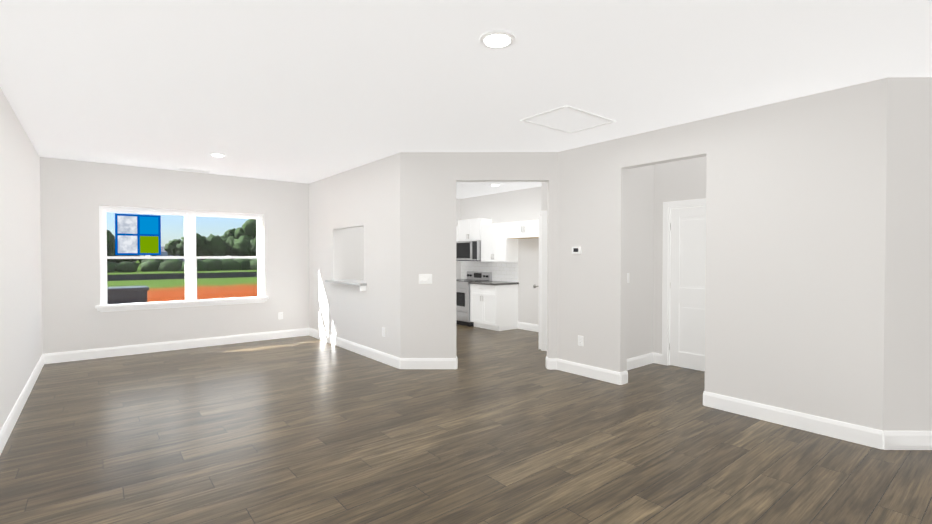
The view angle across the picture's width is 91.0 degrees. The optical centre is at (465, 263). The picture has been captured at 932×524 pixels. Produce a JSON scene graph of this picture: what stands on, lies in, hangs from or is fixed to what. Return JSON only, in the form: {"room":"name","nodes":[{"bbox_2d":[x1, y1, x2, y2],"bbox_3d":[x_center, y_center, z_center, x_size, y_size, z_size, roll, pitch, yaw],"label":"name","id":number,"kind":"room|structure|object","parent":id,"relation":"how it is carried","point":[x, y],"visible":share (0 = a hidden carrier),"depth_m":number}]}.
{"room":"empty living room","nodes":[
{"label":"empty living room","id":0,"kind":"room"},
{"bbox_2d":[0,87,42,430],"bbox_3d":[-2.251,0.032,1.793,0.130,2.720,11.100,-1,1,-39],"label":"wall","id":1,"kind":"structure","parent":0,"point":[21,352],"depth_m":4.21},
{"bbox_2d":[0,354,47,454],"bbox_3d":[-2.173,1.324,1.830,0.015,0.135,10.770,-1,1,-39],"label":"baseboard","id":2,"kind":"structure","parent":1,"relation":"attached to","point":[8,426],"depth_m":4.08},
{"bbox_2d":[40,157,460,353],"bbox_3d":[-2.902,-0.065,8.272,7.260,2.720,0.200,-1,1,-39],"label":"wall","id":3,"kind":"structure","parent":0,"point":[75,195],"depth_m":6.79},
{"bbox_2d":[44,328,307,363],"bbox_3d":[-4.180,1.245,7.121,3.480,0.135,0.015,-1,1,-39],"label":"baseboard","id":4,"kind":"structure","parent":3,"relation":"attached to","point":[59,357],"depth_m":6.86},
{"bbox_2d":[95,206,268,311],"bbox_3d":[-4.290,-0.072,7.102,2.280,1.490,0.235,-1,1,-39],"label":"double-hung window","id":5,"kind":"structure","parent":3,"relation":"in","point":[190,257],"depth_m":7.12},
{"bbox_2d":[115,213,160,254],"bbox_3d":[-4.837,-0.417,6.763,0.550,0.600,0.002,-1,1,-39],"label":"sticker label","id":6,"kind":"object","parent":5,"relation":"attached to","point":[136,234],"visible":1,"depth_m":6.75},
{"bbox_2d":[278,312,282,318],"bbox_3d":[-3.202,0.910,7.910,0.072,0.118,0.010,-1,1,-39],"label":"outlet","id":7,"kind":"object","parent":3,"relation":"attached to","point":[280,315],"visible":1,"depth_m":7.91},
{"bbox_2d":[309,152,400,357],"bbox_3d":[-1.769,-0.046,7.021,0.130,2.720,3.170,-1,1,-39],"label":"wall","id":8,"kind":"structure","parent":0,"point":[366,196],"depth_m":6.59},
{"bbox_2d":[325,279,366,290],"bbox_3d":[-1.711,0.330,7.035,0.430,0.107,1.270,-1,1,-39],"label":"ledge shelf","id":9,"kind":"object","parent":8,"relation":"on","point":[361,284],"visible":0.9,"depth_m":6.87},
{"bbox_2d":[308,328,399,368],"bbox_3d":[-1.822,1.247,6.990,0.015,0.135,3.182,-1,1,-39],"label":"baseboard","id":10,"kind":"structure","parent":8,"relation":"attached to","point":[371,353],"depth_m":6.68},
{"bbox_2d":[0,324,931,523],"bbox_3d":[1.142,1.401,4.560,8.840,0.100,11.090,-1,1,-39],"label":"floor","id":11,"kind":"structure","parent":0,"point":[503,427],"depth_m":3.34},
{"bbox_2d":[456,271,491,326],"bbox_3d":[0.036,0.732,9.651,0.694,1.085,0.750,-1,1,-39],"label":"range oven","id":12,"kind":"object","parent":11,"relation":"on","point":[462,301],"visible":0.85,"depth_m":9.37},
{"bbox_2d":[470,284,517,330],"bbox_3d":[0.539,0.848,9.079,0.633,0.870,0.750,-1,1,-39],"label":"base cabinet","id":13,"kind":"object","parent":11,"relation":"on","point":[493,307],"visible":1,"depth_m":8.84},
{"bbox_2d":[456,279,518,285],"bbox_3d":[0.213,0.388,9.475,0.635,0.038,1.837,-1,1,-39],"label":"countertop","id":14,"kind":"structure","parent":13,"relation":"on","point":[495,283],"depth_m":8.92},
{"bbox_2d":[0,0,931,198],"bbox_3d":[1.142,-1.429,4.518,8.840,0.120,11.090,-1,1,-39],"label":"ceiling","id":15,"kind":"structure","parent":0,"point":[305,91],"depth_m":3.21},
{"bbox_2d":[177,168,209,172],"bbox_3d":[-4.119,-1.399,6.934,0.410,0.012,0.140,-1,1,-39],"label":"ceiling vent","id":16,"kind":"object","parent":15,"relation":"in","point":[192,170],"visible":1,"depth_m":6.89},
{"bbox_2d":[210,153,225,156],"bbox_3d":[-3.172,-1.381,5.849,0.180,0.017,0.180,-1,1,-39],"label":"recessed light","id":17,"kind":"object","parent":15,"relation":"in","point":[218,154],"visible":1,"depth_m":5.83},
{"bbox_2d":[480,30,514,48],"bbox_3d":[0.188,-1.334,2.740,0.214,0.017,0.214,-1,1,-39],"label":"recessed light","id":18,"kind":"object","parent":15,"relation":"in","point":[496,39],"visible":0.98,"depth_m":2.71},
{"bbox_2d":[520,105,615,133],"bbox_3d":[0.982,-1.361,4.390,0.750,0.012,0.550,-1,1,-39],"label":"attic hatch","id":19,"kind":"object","parent":15,"relation":"attached to","point":[568,119],"visible":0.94,"depth_m":4.37},
{"bbox_2d":[400,152,557,358],"bbox_3d":[0.161,-0.028,5.803,1.968,2.720,0.130,0,1,1],"label":"wall","id":20,"kind":"structure","parent":0,"point":[428,180],"depth_m":5.74},
{"bbox_2d":[419,274,431,283],"bbox_3d":[-0.509,0.198,5.742,0.165,0.118,0.012,0,1,1],"label":"switch plate","id":21,"kind":"object","parent":20,"relation":"attached to","point":[425,278],"visible":1,"depth_m":5.74},
{"bbox_2d":[400,356,457,368],"bbox_3d":[-0.430,1.265,5.791,0.625,0.135,0.456,-1,1,-39],"label":"baseboard","id":22,"kind":"structure","parent":20,"relation":"attached to","point":[405,363],"depth_m":5.75},
{"bbox_2d":[461,186,540,324],"bbox_3d":[1.461,-0.069,8.544,0.130,2.720,4.860,-1,1,-39],"label":"wall","id":23,"kind":"structure","parent":0,"point":[515,205],"depth_m":8.89},
{"bbox_2d":[456,226,457,240],"bbox_3d":[-0.165,-0.423,10.154,0.353,0.760,0.287,-1,1,-39],"label":"upper cabinet","id":24,"kind":"object","parent":23,"relation":"attached to","point":[456,233],"visible":0.06,"depth_m":9.97},
{"bbox_2d":[458,218,491,240],"bbox_3d":[0.169,-0.697,9.737,0.353,0.460,0.755,-1,1,-39],"label":"upper cabinet","id":25,"kind":"object","parent":23,"relation":"attached to","point":[469,229],"visible":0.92,"depth_m":9.59},
{"bbox_2d":[456,240,480,260],"bbox_3d":[0.136,-0.257,9.717,0.438,0.420,0.745,-1,1,-39],"label":"microwave","id":26,"kind":"object","parent":25,"relation":"attached to","point":[468,250],"visible":0.77,"depth_m":9.53},
{"bbox_2d":[461,261,517,281],"bbox_3d":[0.453,0.165,9.686,0.006,0.402,1.819,-1,1,-39],"label":"tile backsplash","id":27,"kind":"structure","parent":23,"relation":"attached to","point":[505,271],"depth_m":9.48},
{"bbox_2d":[481,222,517,261],"bbox_3d":[0.648,-0.408,9.148,0.353,0.760,0.750,-1,1,-39],"label":"upper cabinet","id":28,"kind":"object","parent":23,"relation":"attached to","point":[497,245],"visible":1,"depth_m":8.97},
{"bbox_2d":[507,220,538,238],"bbox_3d":[1.173,-0.621,8.495,0.353,0.314,0.900,-1,1,-39],"label":"upper cabinet","id":29,"kind":"object","parent":23,"relation":"attached to","point":[529,229],"visible":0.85,"depth_m":8.41},
{"bbox_2d":[518,322,538,329],"bbox_3d":[1.979,1.235,7.805,0.015,0.135,3.030,-1,1,-39],"label":"baseboard","id":30,"kind":"structure","parent":23,"relation":"attached to","point":[521,325],"depth_m":8.78},
{"bbox_2d":[541,182,546,210],"bbox_3d":[1.312,-0.053,7.501,0.130,2.720,1.300,0,1,11],"label":"wall","id":31,"kind":"structure","parent":0,"point":[543,196],"depth_m":6.85},
{"bbox_2d":[529,330,546,350],"bbox_3d":[1.346,1.240,7.477,1.094,0.135,0.856,-1,1,-39],"label":"baseboard","id":32,"kind":"structure","parent":31,"relation":"attached to","point":[543,345],"depth_m":6.87},
{"bbox_2d":[533,211,546,348],"bbox_3d":[1.220,0.261,7.236,0.620,2.100,0.654,-1,1,-39],"label":"door frame","id":33,"kind":"structure","parent":31,"relation":"attached to","point":[542,286],"depth_m":6.86},
{"bbox_2d":[627,165,653,358],"bbox_3d":[2.321,-0.032,6.031,1.950,2.720,0.130,-1,1,-39],"label":"wall","id":34,"kind":"structure","parent":0,"point":[640,271],"depth_m":5.89},
{"bbox_2d":[588,353,661,377],"bbox_3d":[2.210,1.261,6.053,1.780,0.135,0.015,-1,1,-39],"label":"baseboard","id":35,"kind":"structure","parent":34,"relation":"attached to","point":[592,371],"depth_m":5.33},
{"bbox_2d":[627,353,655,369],"bbox_3d":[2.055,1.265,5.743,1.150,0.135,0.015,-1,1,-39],"label":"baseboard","id":36,"kind":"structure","parent":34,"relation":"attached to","point":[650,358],"depth_m":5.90},
{"bbox_2d":[653,156,705,353],"bbox_3d":[3.139,-0.022,5.400,0.130,2.720,1.880,-1,1,-39],"label":"wall","id":37,"kind":"structure","parent":0,"point":[681,180],"depth_m":5.97},
{"bbox_2d":[662,198,705,370],"bbox_3d":[2.908,0.274,5.636,0.199,2.120,0.970,-1,1,-39],"label":"door","id":38,"kind":"structure","parent":37,"relation":"attached to","point":[683,302],"depth_m":5.79},
{"bbox_2d":[557,77,887,430],"bbox_3d":[2.128,-0.010,4.615,0.130,2.720,3.150,-1,1,-39],"label":"wall","id":39,"kind":"structure","parent":0,"point":[795,252],"depth_m":3.91},
{"bbox_2d":[572,247,580,253],"bbox_3d":[1.323,-0.153,5.487,0.024,0.084,0.120,-1,1,-39],"label":"thermostat","id":40,"kind":"object","parent":39,"relation":"attached to","point":[576,250],"visible":1,"depth_m":5.47},
{"bbox_2d":[578,335,582,345],"bbox_3d":[1.367,0.927,5.461,0.010,0.118,0.072,-1,1,-39],"label":"outlet","id":41,"kind":"object","parent":39,"relation":"attached to","point":[580,340],"visible":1,"depth_m":5.46},
{"bbox_2d":[600,366,627,383],"bbox_3d":[1.720,1.273,5.254,0.015,0.135,0.315,-1,1,-39],"label":"baseboard","id":42,"kind":"structure","parent":39,"relation":"attached to","point":[613,376],"depth_m":5.11},
{"bbox_2d":[704,391,771,417],"bbox_3d":[2.531,1.288,4.251,0.015,0.135,0.525,-1,1,-39],"label":"baseboard","id":43,"kind":"structure","parent":39,"relation":"attached to","point":[710,399],"depth_m":4.12},
{"bbox_2d":[772,406,791,421],"bbox_3d":[3.152,1.286,4.386,1.150,0.135,0.015,-1,1,-39],"label":"baseboard","id":44,"kind":"structure","parent":39,"relation":"attached to","point":[777,413],"depth_m":3.87},
{"bbox_2d":[883,77,931,430],"bbox_3d":[4.367,0.008,3.403,2.600,2.720,0.130,0,1,1],"label":"wall","id":45,"kind":"structure","parent":0,"point":[907,397],"depth_m":3.35},
{"bbox_2d":[880,430,931,449],"bbox_3d":[4.378,1.301,3.360,1.988,0.135,1.663,-1,1,-39],"label":"baseboard","id":46,"kind":"structure","parent":45,"relation":"attached to","point":[891,440],"depth_m":3.35},
{"label":"outside","id":47,"kind":"structure","parent":0,"visible":0},
{"bbox_2d":[107,260,257,301],"bbox_3d":[-61.421,0.083,122.911,240.000,0.200,251.580,-1,1,-39],"label":"ground","id":48,"kind":"structure","parent":47,"point":[235,288],"depth_m":27.56},
{"bbox_2d":[107,286,148,303],"bbox_3d":[-6.966,1.083,9.390,0.720,1.190,0.820,-1,1,-39],"label":"bin","id":49,"kind":"object","parent":48,"relation":"on","point":[132,292],"depth_m":9.10},
{"bbox_2d":[159,246,184,260],"bbox_3d":[-82.512,-2.409,129.093,8.600,4.600,8.600,-1,1,-39],"label":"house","id":50,"kind":"structure","parent":48,"relation":"on","point":[163,252],"depth_m":124.51},
{"bbox_2d":[107,270,256,280],"bbox_3d":[3.758,0.500,58.129,170.000,0.900,0.320,-1,1,-39],"label":"fence","id":51,"kind":"object","parent":48,"relation":"on","point":[116,277],"depth_m":36.42},
{"bbox_2d":[107,219,256,271],"bbox_3d":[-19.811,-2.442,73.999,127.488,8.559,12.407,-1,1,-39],"label":"tree","id":52,"kind":"object","parent":48,"relation":"on","point":[249,237],"depth_m":59.94}
]}

